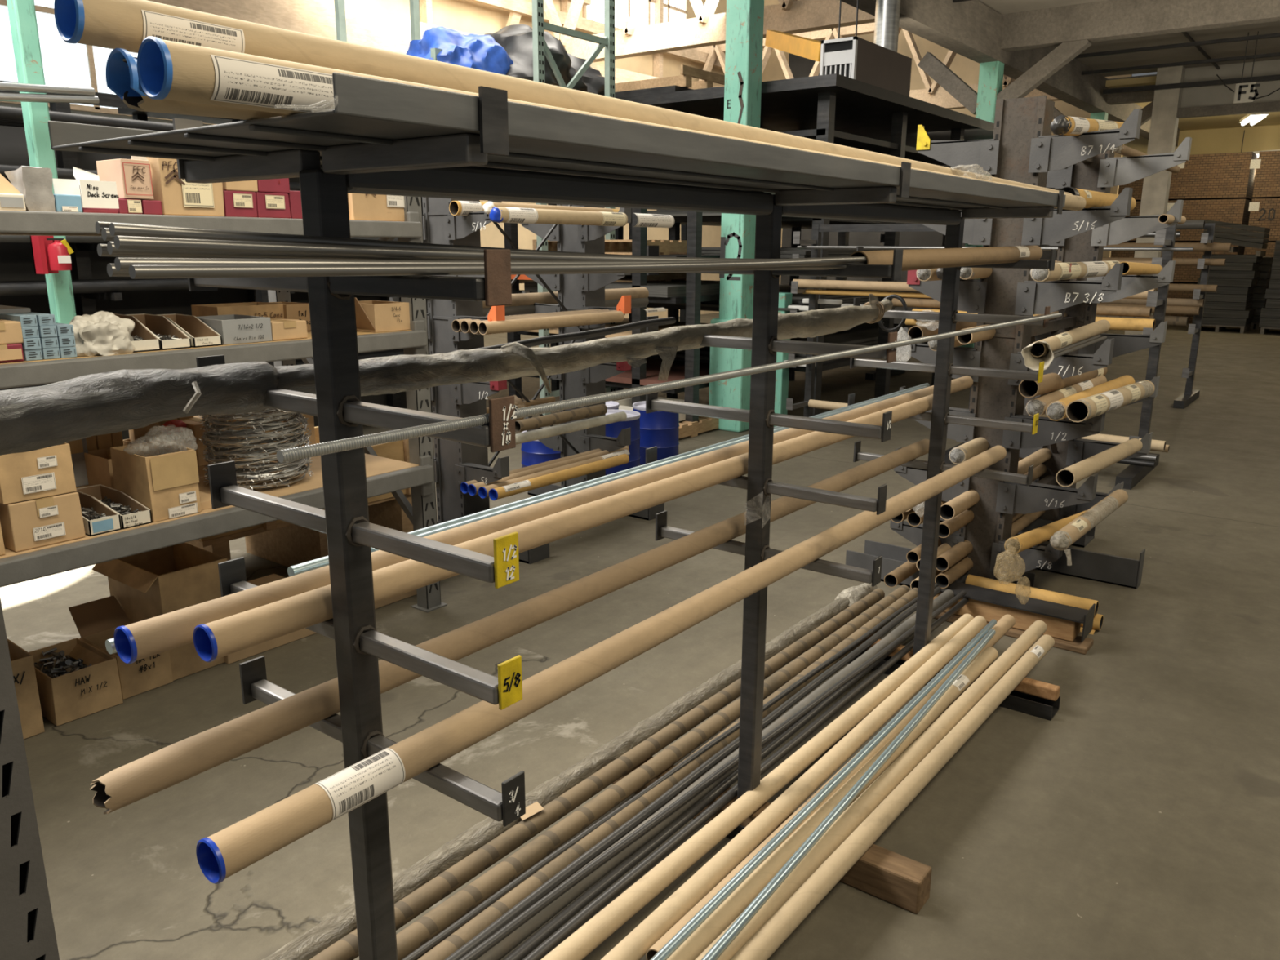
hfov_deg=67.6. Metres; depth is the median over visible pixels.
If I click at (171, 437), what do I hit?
carton
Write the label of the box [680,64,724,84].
board
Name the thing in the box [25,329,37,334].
print
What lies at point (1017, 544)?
cardboard tube
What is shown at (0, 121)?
bar
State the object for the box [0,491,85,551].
carton
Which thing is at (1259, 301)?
pallet
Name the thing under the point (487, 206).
cardboard tube
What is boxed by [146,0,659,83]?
trim
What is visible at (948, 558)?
cardboard tube
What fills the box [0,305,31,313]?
carton
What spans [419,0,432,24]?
trim
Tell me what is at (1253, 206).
paper tag
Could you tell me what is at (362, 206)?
carton
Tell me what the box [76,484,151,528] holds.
bin
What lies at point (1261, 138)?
wall
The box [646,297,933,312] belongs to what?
shelf
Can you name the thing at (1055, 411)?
cardboard tube
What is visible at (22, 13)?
post
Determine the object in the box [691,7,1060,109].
trim
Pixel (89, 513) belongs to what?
screws
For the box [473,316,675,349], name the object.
bar
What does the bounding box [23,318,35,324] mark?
print
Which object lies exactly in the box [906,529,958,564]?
cardboard tube
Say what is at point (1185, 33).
trim
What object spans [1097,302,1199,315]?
cardboard tube
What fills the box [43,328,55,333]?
print
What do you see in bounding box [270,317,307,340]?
carton
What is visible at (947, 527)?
cardboard tube
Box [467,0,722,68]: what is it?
trim
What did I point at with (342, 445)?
rod
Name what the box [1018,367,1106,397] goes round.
cardboard tube
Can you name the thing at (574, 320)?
cardboard tube
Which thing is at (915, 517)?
cardboard tube
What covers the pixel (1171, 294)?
stack
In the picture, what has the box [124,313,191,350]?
bin
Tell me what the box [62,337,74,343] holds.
print
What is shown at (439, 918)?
cardboard tube
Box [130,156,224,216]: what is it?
carton
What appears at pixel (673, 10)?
window
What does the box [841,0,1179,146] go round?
beam
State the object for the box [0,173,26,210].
carton
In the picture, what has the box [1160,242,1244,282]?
stack
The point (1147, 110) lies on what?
trim
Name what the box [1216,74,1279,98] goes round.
loose cable
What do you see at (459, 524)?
rod
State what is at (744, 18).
column
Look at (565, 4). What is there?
trim
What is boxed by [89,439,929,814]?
cardboard tube
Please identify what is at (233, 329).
carton
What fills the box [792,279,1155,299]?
cardboard tube
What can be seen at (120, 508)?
screws
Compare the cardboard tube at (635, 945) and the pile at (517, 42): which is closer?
the cardboard tube at (635, 945)
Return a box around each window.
[0,0,217,124]
[582,0,688,28]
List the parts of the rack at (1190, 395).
arm, arm, arm, arm, post, arm, arm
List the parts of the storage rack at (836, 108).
post, post, post, post, post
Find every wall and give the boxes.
[0,0,726,333]
[761,0,1132,284]
[1122,124,1279,242]
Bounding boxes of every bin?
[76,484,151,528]
[76,490,121,536]
[84,313,160,351]
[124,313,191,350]
[157,313,222,346]
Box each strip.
[787,305,808,311]
[802,297,842,304]
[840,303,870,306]
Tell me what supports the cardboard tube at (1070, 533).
on the rack at (1022, 148)
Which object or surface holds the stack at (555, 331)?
on the storage rack at (693, 298)
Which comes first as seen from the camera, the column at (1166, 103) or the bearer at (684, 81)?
the bearer at (684, 81)
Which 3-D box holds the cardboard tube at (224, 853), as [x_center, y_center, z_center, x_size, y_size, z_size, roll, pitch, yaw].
[0.395,0.183,2.337,0.057,0.057,3.036,11,17,36]
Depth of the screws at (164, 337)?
3.29 m
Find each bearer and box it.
[614,75,692,92]
[689,80,712,89]
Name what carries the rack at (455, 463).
on the floor
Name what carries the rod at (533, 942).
on the block at (900, 881)
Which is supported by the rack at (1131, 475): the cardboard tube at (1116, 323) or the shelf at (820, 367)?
the cardboard tube at (1116, 323)
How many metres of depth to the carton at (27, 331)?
2.89 m
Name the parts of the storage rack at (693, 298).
post, post, post, post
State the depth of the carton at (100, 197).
2.98 m
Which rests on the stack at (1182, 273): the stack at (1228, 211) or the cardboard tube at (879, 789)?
the stack at (1228, 211)
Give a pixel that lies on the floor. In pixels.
(1140, 820)
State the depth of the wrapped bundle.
1.51 m
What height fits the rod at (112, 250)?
0.044 m
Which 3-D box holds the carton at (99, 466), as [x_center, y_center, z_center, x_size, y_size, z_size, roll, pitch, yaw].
[-2.077,-0.039,3.744,0.222,0.130,0.096,11,17,36]
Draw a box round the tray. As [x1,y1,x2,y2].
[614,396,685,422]
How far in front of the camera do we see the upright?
0.91 m
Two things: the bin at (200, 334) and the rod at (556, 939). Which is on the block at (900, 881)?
the rod at (556, 939)
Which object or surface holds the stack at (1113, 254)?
on the stack
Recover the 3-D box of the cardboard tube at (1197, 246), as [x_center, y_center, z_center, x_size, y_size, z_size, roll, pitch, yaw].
[5.393,-2.420,9.935,1.277,0.078,0.080,11,17,36]
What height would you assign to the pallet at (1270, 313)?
1.752 m
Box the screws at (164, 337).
[152,332,182,340]
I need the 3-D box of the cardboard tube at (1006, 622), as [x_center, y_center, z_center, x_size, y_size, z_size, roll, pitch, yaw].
[0.767,0.797,2.962,0.057,0.054,2.412,11,17,36]
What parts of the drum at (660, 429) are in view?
lid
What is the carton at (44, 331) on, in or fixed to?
on the carton at (46, 342)
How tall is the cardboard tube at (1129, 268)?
0.082 m
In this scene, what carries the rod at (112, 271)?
on the rack at (442, 166)
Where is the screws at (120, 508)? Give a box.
[100,496,141,515]
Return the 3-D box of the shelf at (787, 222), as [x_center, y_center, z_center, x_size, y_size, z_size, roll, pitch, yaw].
[2.203,-2.873,10.746,2.100,0.050,4.850,11,17,36]
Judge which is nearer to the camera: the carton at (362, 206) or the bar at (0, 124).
the carton at (362, 206)
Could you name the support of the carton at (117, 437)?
on the shelving at (384, 475)
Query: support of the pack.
on the shelving at (384, 475)
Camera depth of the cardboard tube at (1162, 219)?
4.65 m
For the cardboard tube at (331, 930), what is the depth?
2.63 m
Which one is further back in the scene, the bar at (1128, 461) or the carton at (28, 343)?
the bar at (1128, 461)
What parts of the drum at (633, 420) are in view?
lid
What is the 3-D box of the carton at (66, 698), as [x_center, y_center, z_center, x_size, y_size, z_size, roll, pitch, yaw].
[-2.035,0.713,3.408,0.310,0.174,0.221,11,17,36]
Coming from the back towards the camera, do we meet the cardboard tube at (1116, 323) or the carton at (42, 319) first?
the cardboard tube at (1116, 323)
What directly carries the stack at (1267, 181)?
on the stack at (1267, 204)
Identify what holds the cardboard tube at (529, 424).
on the rack at (455, 463)
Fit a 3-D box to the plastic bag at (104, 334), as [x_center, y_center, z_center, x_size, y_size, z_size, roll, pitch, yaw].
[-1.751,-0.473,3.091,0.154,0.134,0.230,11,17,36]
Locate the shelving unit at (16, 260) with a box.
[0,125,432,439]
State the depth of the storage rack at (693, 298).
8.17 m
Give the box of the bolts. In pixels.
[34,647,91,678]
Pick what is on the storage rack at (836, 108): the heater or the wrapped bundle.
the heater
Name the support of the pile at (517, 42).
on the rack at (540, 48)
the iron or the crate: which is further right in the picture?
the iron
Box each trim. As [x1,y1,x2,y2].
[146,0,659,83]
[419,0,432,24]
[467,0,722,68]
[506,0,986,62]
[560,0,571,26]
[568,0,591,5]
[653,0,663,77]
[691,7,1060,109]
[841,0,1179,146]
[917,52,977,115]
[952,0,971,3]
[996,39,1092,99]
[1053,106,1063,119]
[1074,32,1279,58]
[1081,52,1279,75]
[1089,111,1108,120]
[1102,74,1279,94]
[1106,74,1156,105]
[1123,101,1153,125]
[1181,31,1219,69]
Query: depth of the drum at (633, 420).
6.62 m
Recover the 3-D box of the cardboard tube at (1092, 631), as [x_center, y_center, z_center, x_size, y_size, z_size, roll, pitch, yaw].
[1.726,0.636,4.260,0.550,0.068,0.068,11,17,36]
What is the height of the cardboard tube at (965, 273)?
0.061 m
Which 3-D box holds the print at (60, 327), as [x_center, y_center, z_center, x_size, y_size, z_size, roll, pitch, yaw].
[-1.779,-0.465,2.967,0.001,0.018,0.033,11,17,36]
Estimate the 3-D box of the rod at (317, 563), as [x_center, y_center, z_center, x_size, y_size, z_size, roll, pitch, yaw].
[0.296,-0.117,2.876,0.022,0.021,3.026,11,17,36]
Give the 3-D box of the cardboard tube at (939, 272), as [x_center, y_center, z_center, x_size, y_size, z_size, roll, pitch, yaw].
[1.740,-1.014,4.601,0.068,0.064,1.640,11,17,36]
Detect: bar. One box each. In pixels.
[0,106,173,131]
[0,119,23,123]
[0,120,23,124]
[0,122,24,126]
[0,124,24,127]
[0,164,422,199]
[0,235,397,243]
[0,278,132,282]
[0,278,187,283]
[0,279,225,296]
[0,346,429,391]
[0,350,384,390]
[296,349,429,364]
[296,350,429,364]
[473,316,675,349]
[1116,458,1155,467]
[1129,453,1157,462]
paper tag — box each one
[1166,203,1174,211]
[1177,162,1185,168]
[1248,202,1259,211]
[1249,159,1261,168]
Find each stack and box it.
[524,280,719,297]
[524,318,710,337]
[604,357,709,385]
[647,209,721,217]
[648,284,921,311]
[654,322,928,368]
[669,247,884,258]
[1110,242,1135,257]
[1118,177,1168,201]
[1125,201,1141,240]
[1153,281,1197,323]
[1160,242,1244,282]
[1166,198,1252,240]
[1168,151,1257,200]
[1244,242,1277,257]
[1247,198,1279,241]
[1252,151,1279,198]
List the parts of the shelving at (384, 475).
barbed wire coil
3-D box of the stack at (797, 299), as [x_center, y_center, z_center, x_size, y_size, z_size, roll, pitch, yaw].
[2.042,-2.091,10.684,1.850,0.096,4.633,11,17,36]
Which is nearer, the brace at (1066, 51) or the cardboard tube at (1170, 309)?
the cardboard tube at (1170, 309)
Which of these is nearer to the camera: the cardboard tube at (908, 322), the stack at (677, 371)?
the cardboard tube at (908, 322)
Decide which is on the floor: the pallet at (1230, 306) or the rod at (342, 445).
the pallet at (1230, 306)
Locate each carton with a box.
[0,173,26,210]
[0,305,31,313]
[0,312,37,327]
[0,319,22,344]
[0,343,24,363]
[0,443,76,504]
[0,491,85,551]
[0,522,5,555]
[7,638,44,739]
[17,311,55,325]
[20,337,41,350]
[21,326,39,338]
[22,348,42,360]
[28,637,123,726]
[37,325,57,337]
[38,336,58,348]
[40,347,60,359]
[52,166,119,213]
[53,194,82,212]
[53,322,74,336]
[57,335,75,346]
[57,346,76,358]
[65,438,88,487]
[68,595,173,699]
[84,448,115,488]
[85,435,97,451]
[92,542,226,680]
[95,433,112,449]
[96,155,153,199]
[110,428,201,522]
[111,431,123,447]
[114,198,142,213]
[123,438,193,448]
[128,422,160,443]
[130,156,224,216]
[141,200,162,214]
[158,417,177,442]
[173,415,229,466]
[177,416,193,419]
[191,302,285,318]
[196,314,272,344]
[206,411,284,459]
[222,180,257,191]
[222,190,257,217]
[223,573,316,664]
[254,177,289,193]
[255,191,290,218]
[257,302,311,330]
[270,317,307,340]
[284,413,315,446]
[287,190,302,218]
[288,574,417,608]
[347,192,404,221]
[354,297,410,332]
[519,279,533,283]
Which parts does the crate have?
panel, panel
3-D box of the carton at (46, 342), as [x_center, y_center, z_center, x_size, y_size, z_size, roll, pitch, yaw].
[-1.873,-0.434,2.985,0.161,0.033,0.046,11,17,36]
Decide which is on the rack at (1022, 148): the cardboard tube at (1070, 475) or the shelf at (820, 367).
the cardboard tube at (1070, 475)
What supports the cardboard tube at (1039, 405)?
on the rack at (1022, 148)
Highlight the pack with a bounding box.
[4,165,55,211]
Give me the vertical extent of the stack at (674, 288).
0.089 m
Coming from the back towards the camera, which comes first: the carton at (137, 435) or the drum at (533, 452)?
the drum at (533, 452)
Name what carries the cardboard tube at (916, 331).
on the rack at (1022, 148)
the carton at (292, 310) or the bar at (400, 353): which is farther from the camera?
the bar at (400, 353)
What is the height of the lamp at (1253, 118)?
0.585 m
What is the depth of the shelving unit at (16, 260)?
6.80 m
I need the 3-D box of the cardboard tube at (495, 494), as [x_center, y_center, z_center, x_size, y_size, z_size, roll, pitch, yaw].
[-0.421,-0.026,5.327,0.062,0.062,1.098,11,17,36]
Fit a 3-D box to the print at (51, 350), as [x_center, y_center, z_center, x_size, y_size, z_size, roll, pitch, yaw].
[-1.809,-0.390,2.946,0.001,0.018,0.033,11,17,36]
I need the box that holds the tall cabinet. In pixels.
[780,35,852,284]
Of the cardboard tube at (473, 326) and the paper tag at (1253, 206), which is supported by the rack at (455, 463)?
the cardboard tube at (473, 326)
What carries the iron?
on the block at (1057, 628)
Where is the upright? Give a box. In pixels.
[0,598,59,959]
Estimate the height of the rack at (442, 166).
1.790 m
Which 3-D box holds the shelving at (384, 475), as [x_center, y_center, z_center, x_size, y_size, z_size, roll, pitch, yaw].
[-2.168,-0.177,3.355,1.132,1.930,2.858,11,17,36]
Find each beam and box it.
[764,30,821,62]
[1000,0,1279,52]
[1177,101,1279,118]
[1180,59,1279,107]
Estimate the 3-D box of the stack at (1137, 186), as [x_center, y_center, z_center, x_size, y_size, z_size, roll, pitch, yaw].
[10.769,-6.941,22.289,2.780,0.900,1.500,11,17,36]
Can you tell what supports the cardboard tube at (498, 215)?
on the rack at (455, 463)
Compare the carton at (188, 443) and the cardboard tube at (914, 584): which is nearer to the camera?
the carton at (188, 443)
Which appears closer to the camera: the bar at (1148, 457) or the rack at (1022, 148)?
the rack at (1022, 148)
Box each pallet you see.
[533,240,686,254]
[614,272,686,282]
[678,416,719,438]
[1191,254,1262,333]
[1203,219,1270,256]
[1249,257,1273,329]
[1258,240,1279,334]
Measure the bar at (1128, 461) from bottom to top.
0.039 m
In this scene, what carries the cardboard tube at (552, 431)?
on the rack at (455, 463)
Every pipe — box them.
[0,81,95,95]
[0,92,99,104]
[476,589,954,959]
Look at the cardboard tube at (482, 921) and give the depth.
2.49 m
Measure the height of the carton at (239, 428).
0.190 m
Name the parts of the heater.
frame, casing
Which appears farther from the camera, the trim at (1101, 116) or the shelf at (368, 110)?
the trim at (1101, 116)
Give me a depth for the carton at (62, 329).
2.97 m
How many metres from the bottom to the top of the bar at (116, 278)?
0.078 m
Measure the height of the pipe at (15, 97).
0.092 m
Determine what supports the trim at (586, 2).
attached to the wall at (463, 15)
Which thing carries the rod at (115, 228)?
on the rack at (442, 166)
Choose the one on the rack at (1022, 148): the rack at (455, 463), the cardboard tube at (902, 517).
the cardboard tube at (902, 517)
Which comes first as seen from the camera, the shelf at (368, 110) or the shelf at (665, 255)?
the shelf at (368, 110)
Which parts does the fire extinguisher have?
handle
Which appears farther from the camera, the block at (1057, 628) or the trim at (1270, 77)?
the trim at (1270, 77)
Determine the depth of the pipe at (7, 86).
5.15 m
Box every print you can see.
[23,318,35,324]
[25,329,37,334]
[26,340,39,346]
[28,351,41,357]
[41,317,53,322]
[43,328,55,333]
[44,339,57,345]
[46,350,58,355]
[60,327,72,333]
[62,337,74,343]
[63,349,75,355]
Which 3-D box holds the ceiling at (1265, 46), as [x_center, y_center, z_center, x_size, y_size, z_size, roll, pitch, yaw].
[8.242,-5.177,9.233,9.300,0.100,11.000,11,17,36]
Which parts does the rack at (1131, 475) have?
arm, arm, arm, arm, arm, post, post, arm, arm, arm, post, arm, arm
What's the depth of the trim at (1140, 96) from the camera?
16.26 m
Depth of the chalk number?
19.79 m
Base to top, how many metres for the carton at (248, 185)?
0.082 m
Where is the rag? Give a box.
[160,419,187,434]
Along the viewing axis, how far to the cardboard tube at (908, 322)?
7.54 m
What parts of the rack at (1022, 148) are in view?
stop plate, stop plate, stop plate, stop plate, stop plate, stop plate, arm, arm, arm, arm, arm, arm, arm, arm, arm, arm, arm, arm, arm, stop plate, arm, arm, arm, arm, arm, arm, arm, stop plate, stop plate, stop plate, arm, stop plate, stop plate, arm, stop plate, arm, stop plate, arm, arm, arm, stop plate, stop plate, stop plate, stop plate, stop plate, stop plate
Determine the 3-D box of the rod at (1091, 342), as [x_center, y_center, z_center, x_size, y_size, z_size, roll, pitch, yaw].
[1.903,-0.576,4.129,0.015,0.030,0.905,11,17,36]
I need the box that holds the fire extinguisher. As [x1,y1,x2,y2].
[30,235,73,274]
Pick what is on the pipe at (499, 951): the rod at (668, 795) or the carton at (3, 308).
the rod at (668, 795)
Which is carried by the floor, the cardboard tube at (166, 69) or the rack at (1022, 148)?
the rack at (1022, 148)
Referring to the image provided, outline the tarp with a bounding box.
[408,25,509,75]
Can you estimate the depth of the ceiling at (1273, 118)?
20.32 m
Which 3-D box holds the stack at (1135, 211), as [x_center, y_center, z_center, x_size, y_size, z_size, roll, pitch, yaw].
[10.765,-6.062,22.504,2.780,0.850,1.500,11,17,36]
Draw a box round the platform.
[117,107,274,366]
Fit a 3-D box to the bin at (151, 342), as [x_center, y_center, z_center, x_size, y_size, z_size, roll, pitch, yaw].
[-1.758,-0.500,3.243,0.300,0.108,0.104,11,17,36]
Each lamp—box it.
[1239,112,1269,125]
[1240,129,1279,157]
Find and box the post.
[6,0,76,324]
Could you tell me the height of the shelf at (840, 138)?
0.050 m
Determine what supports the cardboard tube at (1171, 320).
on the rack at (1190, 395)
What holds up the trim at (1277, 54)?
attached to the ceiling at (1265, 46)
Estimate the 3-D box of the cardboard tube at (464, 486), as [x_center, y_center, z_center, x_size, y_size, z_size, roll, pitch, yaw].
[-0.509,-0.085,5.558,0.062,0.062,1.370,11,17,36]
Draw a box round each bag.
[69,311,135,356]
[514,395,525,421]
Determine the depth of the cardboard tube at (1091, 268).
4.07 m
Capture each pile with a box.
[484,23,586,92]
[568,54,604,95]
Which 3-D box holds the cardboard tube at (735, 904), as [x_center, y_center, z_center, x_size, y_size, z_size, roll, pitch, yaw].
[0.450,0.910,2.497,0.051,0.052,2.826,11,17,36]
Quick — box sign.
[1233,31,1260,103]
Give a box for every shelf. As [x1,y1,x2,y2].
[47,71,1066,209]
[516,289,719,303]
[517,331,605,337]
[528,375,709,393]
[614,84,693,97]
[631,216,910,229]
[631,254,719,257]
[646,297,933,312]
[647,341,928,372]
[780,128,948,167]
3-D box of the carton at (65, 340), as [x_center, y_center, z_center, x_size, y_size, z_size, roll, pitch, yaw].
[-1.843,-0.443,3.022,0.161,0.033,0.046,11,17,36]
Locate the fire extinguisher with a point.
(51, 255)
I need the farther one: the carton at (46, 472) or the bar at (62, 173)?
the bar at (62, 173)
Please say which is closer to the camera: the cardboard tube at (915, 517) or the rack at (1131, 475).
the cardboard tube at (915, 517)
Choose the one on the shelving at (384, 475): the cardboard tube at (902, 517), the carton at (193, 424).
the carton at (193, 424)
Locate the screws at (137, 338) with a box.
[129,334,143,341]
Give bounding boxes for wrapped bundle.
[0,293,893,455]
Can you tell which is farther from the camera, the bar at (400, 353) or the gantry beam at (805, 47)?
the gantry beam at (805, 47)
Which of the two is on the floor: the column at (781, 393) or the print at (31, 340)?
the column at (781, 393)
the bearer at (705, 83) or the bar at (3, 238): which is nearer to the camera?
the bar at (3, 238)
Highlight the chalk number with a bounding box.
[1257,208,1275,221]
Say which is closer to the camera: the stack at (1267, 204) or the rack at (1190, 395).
the rack at (1190, 395)
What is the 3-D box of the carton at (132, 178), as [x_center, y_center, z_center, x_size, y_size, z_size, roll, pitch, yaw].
[-1.669,-1.011,3.113,0.168,0.188,0.115,11,17,36]
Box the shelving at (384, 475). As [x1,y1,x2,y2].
[0,195,447,613]
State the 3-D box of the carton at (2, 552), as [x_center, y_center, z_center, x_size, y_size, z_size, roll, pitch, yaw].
[-2.099,0.150,2.944,0.304,0.144,0.139,11,17,36]
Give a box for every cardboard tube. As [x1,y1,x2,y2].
[53,0,1072,195]
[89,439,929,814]
[105,48,290,119]
[113,375,973,664]
[137,35,1085,210]
[193,394,933,662]
[195,445,1006,884]
[262,582,877,959]
[309,588,884,959]
[395,585,910,959]
[417,587,918,959]
[448,200,618,215]
[451,308,600,332]
[460,309,608,333]
[460,445,629,493]
[467,445,629,495]
[469,310,617,333]
[478,307,666,334]
[478,449,629,498]
[482,200,613,213]
[482,287,648,307]
[482,297,648,316]
[486,395,555,413]
[488,206,674,227]
[488,453,629,500]
[515,404,607,432]
[515,411,626,444]
[540,613,973,959]
[600,615,986,959]
[645,613,1015,959]
[666,646,998,959]
[694,620,1047,959]
[729,634,1054,959]
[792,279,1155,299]
[802,288,932,298]
[808,399,848,409]
[849,245,1042,271]
[884,560,918,587]
[891,297,1151,317]
[891,502,924,523]
[905,319,938,325]
[906,457,1023,526]
[906,501,924,511]
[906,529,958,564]
[907,321,977,338]
[910,568,942,589]
[911,308,1155,331]
[915,542,951,569]
[916,268,960,281]
[928,336,972,351]
[934,510,1045,588]
[935,267,960,279]
[936,513,1023,571]
[938,463,1046,537]
[940,447,1051,519]
[949,413,1047,464]
[956,311,1067,344]
[960,261,1063,279]
[964,573,1098,616]
[995,510,1086,604]
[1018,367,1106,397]
[1021,319,1110,370]
[1026,374,1106,417]
[1030,260,1119,281]
[1045,374,1134,421]
[1049,115,1124,135]
[1049,488,1128,565]
[1055,259,1151,263]
[1055,438,1142,487]
[1060,186,1136,210]
[1065,380,1155,422]
[1080,613,1103,630]
[1080,626,1095,634]
[1081,433,1165,451]
[1095,315,1188,326]
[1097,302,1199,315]
[1101,297,1204,306]
[1102,257,1226,266]
[1103,243,1231,251]
[1113,144,1179,173]
[1119,261,1162,275]
[1138,231,1180,237]
[1150,444,1169,452]
[1154,284,1217,292]
[1158,213,1186,224]
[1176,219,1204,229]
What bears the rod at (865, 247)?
on the rack at (1131, 475)
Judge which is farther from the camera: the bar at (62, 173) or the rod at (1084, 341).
the bar at (62, 173)
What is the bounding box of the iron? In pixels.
[934,581,1095,641]
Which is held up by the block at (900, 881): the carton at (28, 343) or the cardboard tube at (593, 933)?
the cardboard tube at (593, 933)
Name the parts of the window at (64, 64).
glass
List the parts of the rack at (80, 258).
post, arm, arm, post, post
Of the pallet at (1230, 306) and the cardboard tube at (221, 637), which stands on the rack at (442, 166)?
the cardboard tube at (221, 637)
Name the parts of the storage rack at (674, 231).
post, post, post, post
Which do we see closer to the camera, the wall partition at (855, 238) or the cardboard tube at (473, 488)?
the cardboard tube at (473, 488)
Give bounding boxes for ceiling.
[977,0,1279,76]
[1105,75,1279,130]
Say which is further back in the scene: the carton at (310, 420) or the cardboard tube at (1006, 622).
the carton at (310, 420)
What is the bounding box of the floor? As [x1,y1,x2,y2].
[0,312,1279,959]
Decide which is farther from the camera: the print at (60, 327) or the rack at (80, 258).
the rack at (80, 258)
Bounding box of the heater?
[819,0,911,96]
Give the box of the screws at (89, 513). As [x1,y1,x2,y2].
[80,506,109,520]
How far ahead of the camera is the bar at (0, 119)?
5.86 m
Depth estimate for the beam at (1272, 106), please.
15.00 m
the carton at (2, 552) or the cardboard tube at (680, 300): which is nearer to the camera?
the carton at (2, 552)
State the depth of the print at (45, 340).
2.93 m
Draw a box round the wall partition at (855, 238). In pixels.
[799,187,1061,324]
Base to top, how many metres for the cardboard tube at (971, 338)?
0.065 m
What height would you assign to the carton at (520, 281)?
0.211 m
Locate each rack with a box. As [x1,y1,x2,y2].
[0,80,401,408]
[172,85,1064,959]
[333,0,615,415]
[389,196,664,564]
[503,208,719,422]
[547,84,800,399]
[617,73,994,415]
[786,223,1177,489]
[845,95,1191,589]
[865,222,1216,408]
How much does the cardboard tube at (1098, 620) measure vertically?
0.068 m
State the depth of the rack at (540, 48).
8.72 m
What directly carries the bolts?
in the carton at (66, 698)
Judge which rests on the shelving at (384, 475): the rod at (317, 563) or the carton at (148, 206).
the carton at (148, 206)
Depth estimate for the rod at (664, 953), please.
2.47 m
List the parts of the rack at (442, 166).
stop plate, plate, plate, plate, plate, arm, arm, plate, arm, arm, arm, arm, post, arm, arm, arm, arm, arm, arm, stop plate, plate, plate, plate, plate, plate, plate, plate, plate, plate, plate, arm, arm, arm, arm, arm, post, arm, arm, arm, arm, arm, arm, plate, plate, plate, plate, plate, plate, plate, plate, plate, arm, arm, plate, stop plate, arm, arm, post, arm, arm, arm, arm, arm, arm, plate, plate, plate, plate, plate, stop plate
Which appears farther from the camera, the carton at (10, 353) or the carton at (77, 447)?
the carton at (77, 447)
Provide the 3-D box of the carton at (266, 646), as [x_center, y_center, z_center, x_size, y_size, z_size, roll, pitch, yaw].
[-1.605,0.565,3.967,0.302,0.199,0.410,11,17,36]
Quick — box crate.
[185,426,413,567]
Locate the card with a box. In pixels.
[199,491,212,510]
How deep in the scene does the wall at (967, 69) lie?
20.65 m
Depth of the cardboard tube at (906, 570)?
4.44 m
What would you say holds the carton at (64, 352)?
on the shelving at (384, 475)
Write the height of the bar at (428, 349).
0.052 m
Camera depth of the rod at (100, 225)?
1.15 m
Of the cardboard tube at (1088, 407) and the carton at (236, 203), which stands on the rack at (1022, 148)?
the cardboard tube at (1088, 407)
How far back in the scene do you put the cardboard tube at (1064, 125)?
3.72 m
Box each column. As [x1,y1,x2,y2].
[708,0,764,432]
[773,292,792,426]
[957,61,1004,347]
[1124,66,1185,334]
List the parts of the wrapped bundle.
tie cord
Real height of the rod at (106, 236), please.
0.069 m
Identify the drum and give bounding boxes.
[520,431,560,467]
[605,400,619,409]
[605,409,640,475]
[632,400,679,465]
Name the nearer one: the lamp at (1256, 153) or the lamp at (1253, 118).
the lamp at (1253, 118)
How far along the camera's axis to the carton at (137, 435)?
4.07 m
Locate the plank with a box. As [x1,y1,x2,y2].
[933,611,1093,654]
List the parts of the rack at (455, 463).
stop plate, arm, arm, arm, arm, arm, arm, arm, arm, arm, stop plate, stop plate, stop plate, stop plate, arm, arm, arm, arm, arm, arm, arm, arm, arm, arm, stop plate, stop plate, stop plate, stop plate, stop plate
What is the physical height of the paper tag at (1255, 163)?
0.180 m
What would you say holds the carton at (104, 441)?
on the shelving at (384, 475)
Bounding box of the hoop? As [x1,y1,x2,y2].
[877,293,907,332]
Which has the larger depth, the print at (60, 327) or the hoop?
the hoop
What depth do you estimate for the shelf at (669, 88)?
9.13 m
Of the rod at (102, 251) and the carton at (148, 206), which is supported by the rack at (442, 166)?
the rod at (102, 251)
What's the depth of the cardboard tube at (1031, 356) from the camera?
3.88 m
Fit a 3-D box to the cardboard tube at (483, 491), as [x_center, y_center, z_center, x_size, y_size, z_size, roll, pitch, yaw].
[-0.452,-0.046,5.415,0.062,0.062,1.204,11,17,36]
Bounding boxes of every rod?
[95,221,846,268]
[97,244,823,270]
[101,227,841,269]
[105,637,116,654]
[106,241,867,266]
[106,263,804,276]
[109,222,645,256]
[113,235,747,260]
[114,256,866,271]
[128,259,857,279]
[276,312,1062,462]
[287,382,929,576]
[370,386,927,552]
[401,583,938,959]
[444,586,941,959]
[458,590,966,959]
[503,595,955,959]
[522,597,968,959]
[649,619,996,959]
[701,629,995,959]
[797,245,1193,251]
[1044,334,1101,355]
[1053,335,1106,358]
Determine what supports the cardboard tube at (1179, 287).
on the rack at (1190, 395)
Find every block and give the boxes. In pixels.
[612,756,932,914]
[825,630,1060,701]
[933,591,1080,641]

